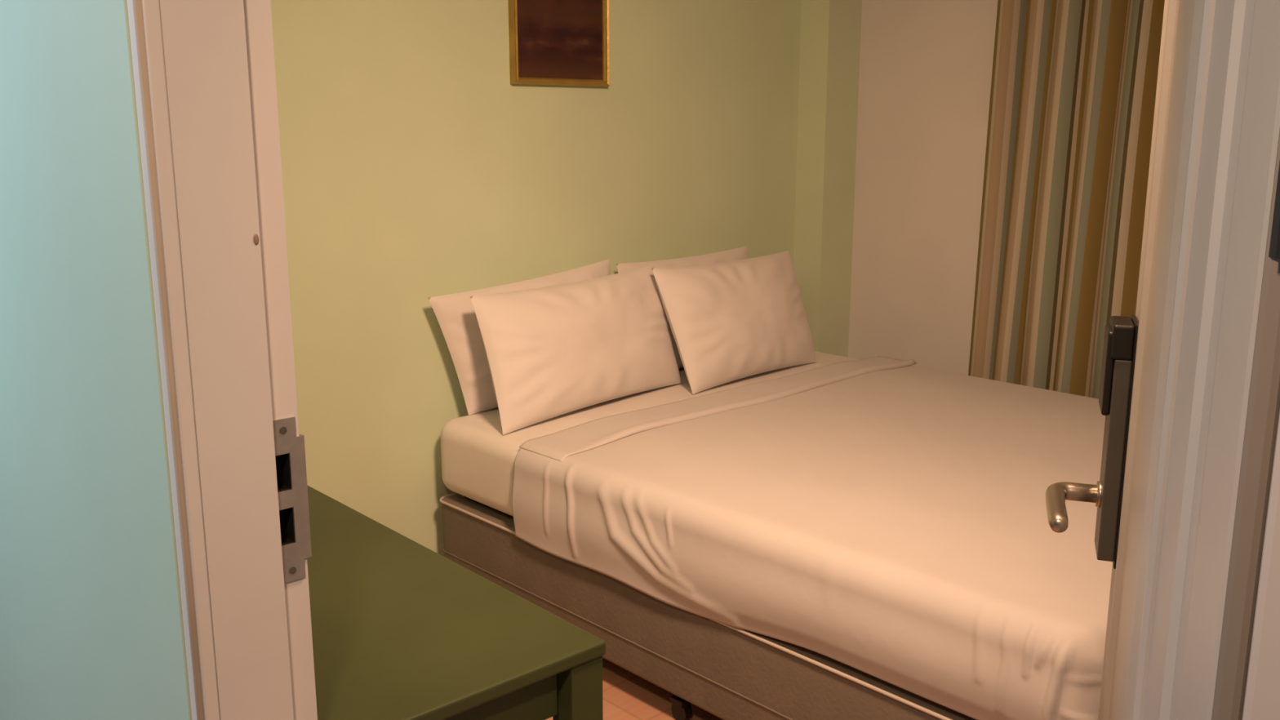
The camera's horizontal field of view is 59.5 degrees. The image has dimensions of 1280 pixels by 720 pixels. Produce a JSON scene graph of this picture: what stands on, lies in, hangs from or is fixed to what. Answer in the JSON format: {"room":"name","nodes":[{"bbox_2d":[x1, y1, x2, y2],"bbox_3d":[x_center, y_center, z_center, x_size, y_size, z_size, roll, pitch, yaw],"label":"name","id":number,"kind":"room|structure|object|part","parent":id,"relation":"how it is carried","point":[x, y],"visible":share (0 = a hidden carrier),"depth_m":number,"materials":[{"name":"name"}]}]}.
{"room":"hallway","nodes":[
{"label":"hallway","id":0,"kind":"room"},
{"bbox_2d":[0,0,191,719],"bbox_3d":[-1.285,-0.236,2.085,0.139,2.600,2.395,-11,16,-42],"label":"wall","id":1,"kind":"structure","parent":0,"point":[91,624],"depth_m":1.39,"materials":[{"name":"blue paint"}]},
{"bbox_2d":[126,0,317,719],"bbox_3d":[-0.448,0.192,1.268,0.150,2.100,0.046,-11,16,-42],"label":"door frame","id":2,"kind":"structure","parent":1,"relation":"attached to","point":[204,70],"depth_m":1.20,"materials":[{"name":"white paint"}]},
{"bbox_3d":[-0.405,0.161,1.295,0.042,0.195,0.008,-11,16,-42],"label":"strike plate","id":3,"kind":"part","parent":2,"relation":"part of","materials":[{"name":"metal"}]},
{"bbox_2d":[271,0,801,556],"bbox_3d":[-0.397,-0.490,3.722,3.415,2.420,0.100,-11,16,-42],"label":"wall","id":4,"kind":"structure","parent":0,"point":[414,168],"depth_m":3.51,"materials":[{"name":"green paint"}]},
{"bbox_2d":[507,0,609,86],"bbox_3d":[-0.257,-1.185,3.620,0.403,0.578,0.026,-11,16,-42],"label":"framed picture","id":5,"kind":"object","parent":4,"relation":"attached to","point":[553,42],"visible":1,"depth_m":3.65},
{"bbox_2d":[793,0,862,357],"bbox_3d":[0.766,-0.682,4.629,0.210,2.420,0.140,-11,16,-42],"label":"column","id":6,"kind":"structure","parent":4,"relation":"attached to","point":[831,29],"depth_m":4.54,"materials":[{"name":"green paint"}]},
{"bbox_2d":[545,657,723,719],"bbox_3d":[0.046,1.148,1.969,5.580,0.060,4.800,-11,16,-42],"label":"floor","id":7,"kind":"structure","parent":0,"point":[626,695],"depth_m":2.98,"materials":[{"name":"brown wood"}]},
{"bbox_2d":[306,484,605,719],"bbox_3d":[-0.702,0.702,2.130,0.452,0.745,1.452,-10,16,-41],"label":"desk","id":8,"kind":"object","parent":7,"relation":"on","point":[402,630],"visible":0.3,"depth_m":1.67,"materials":[{"name":"green paint"}]},
{"bbox_3d":[-0.094,0.795,1.750,0.060,0.721,0.050,-10,16,-41],"label":"leg","id":9,"kind":"part","parent":8,"relation":"part of","materials":[{"name":"green paint"}]},
{"bbox_2d":[439,351,976,719],"bbox_3d":[0.721,0.513,3.375,1.770,0.600,2.138,-11,16,-42],"label":"bed","id":10,"kind":"object","parent":7,"relation":"on","point":[730,673],"visible":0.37,"depth_m":2.93,"materials":[{"name":"beige fabric"}]},
{"bbox_2d":[427,258,610,415],"bbox_3d":[-0.356,-0.081,3.673,0.775,0.440,0.106,-11,16,-42],"label":"pillow","id":11,"kind":"object","parent":10,"relation":"on","point":[455,315],"visible":0.27,"depth_m":3.49,"materials":[{"name":"white fabric"}]},
{"bbox_2d":[470,264,682,435],"bbox_3d":[-0.174,-0.062,3.615,0.204,0.418,0.867,10,15,39],"label":"pillow","id":12,"kind":"object","parent":10,"relation":"on","point":[552,351],"visible":1,"depth_m":3.49,"materials":[{"name":"white fabric"}]},
{"bbox_3d":[0.716,0.333,3.341,1.759,0.232,2.125,-11,16,-42],"label":"mattress","id":13,"kind":"part","parent":10,"relation":"part of","materials":[{"name":"white fabric"}]},
{"bbox_2d":[616,245,748,368],"bbox_3d":[0.194,-0.184,4.177,0.730,0.434,0.108,-11,16,-42],"label":"pillow","id":14,"kind":"object","parent":10,"relation":"on","point":[740,253],"visible":0.06,"depth_m":4.12,"materials":[{"name":"white fabric"}]},
{"bbox_2d":[651,250,816,394],"bbox_3d":[0.362,-0.150,4.025,0.778,0.422,0.217,-11,16,-42],"label":"pillow","id":15,"kind":"object","parent":10,"relation":"on","point":[730,321],"visible":1,"depth_m":3.90,"materials":[{"name":"white fabric"}]},
{"bbox_2d":[511,355,1112,719],"bbox_3d":[0.872,0.365,3.166,1.833,0.301,1.713,-11,16,-42],"label":"sheet","id":16,"kind":"object","parent":10,"relation":"on","point":[884,518],"visible":0.83,"depth_m":2.70,"materials":[{"name":"white fabric"}]},
{"bbox_2d":[848,0,998,375],"bbox_3d":[2.053,-0.448,3.523,0.120,2.420,3.550,-11,16,-42],"label":"wall","id":17,"kind":"structure","parent":0,"point":[925,76],"depth_m":4.42,"materials":[{"name":"white paint"}]},
{"bbox_3d":[0.801,-1.428,2.114,3.556,0.080,3.750,-11,16,-42],"label":"ceiling","id":18,"kind":"structure","parent":0,"visible":0},
{"bbox_2d":[968,0,1164,399],"bbox_3d":[1.709,-0.496,3.677,0.110,2.390,1.356,-11,16,-42],"label":"curtain","id":19,"kind":"object","parent":18,"relation":"hanging from","point":[1072,103],"visible":0.35,"depth_m":3.90,"materials":[{"name":"fabric"}]},
{"bbox_3d":[0.359,0.125,0.374,0.141,2.600,2.405,-11,16,-42],"label":"wall door","id":20,"kind":"structure","parent":0,"visible":0},
{"bbox_2d":[1211,128,1279,719],"bbox_3d":[0.292,0.341,0.466,0.136,2.140,0.102,-11,16,-42],"label":"door frame","id":21,"kind":"structure","parent":20,"relation":"attached to","point":[1247,686],"depth_m":0.39,"materials":[{"name":"grey paint"}]},
{"bbox_2d":[1045,0,1279,719],"bbox_3d":[0.453,0.257,1.039,0.136,2.052,1.000,4,13,18],"label":"door","id":22,"kind":"structure","parent":21,"relation":"attached to","point":[1175,375],"depth_m":0.98,"materials":[{"name":"white paint"}]},
{"bbox_3d":[0.550,0.183,1.416,0.070,0.036,0.146,4,13,18],"label":"handle","id":23,"kind":"part","parent":22,"relation":"part of","materials":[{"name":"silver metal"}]}
]}

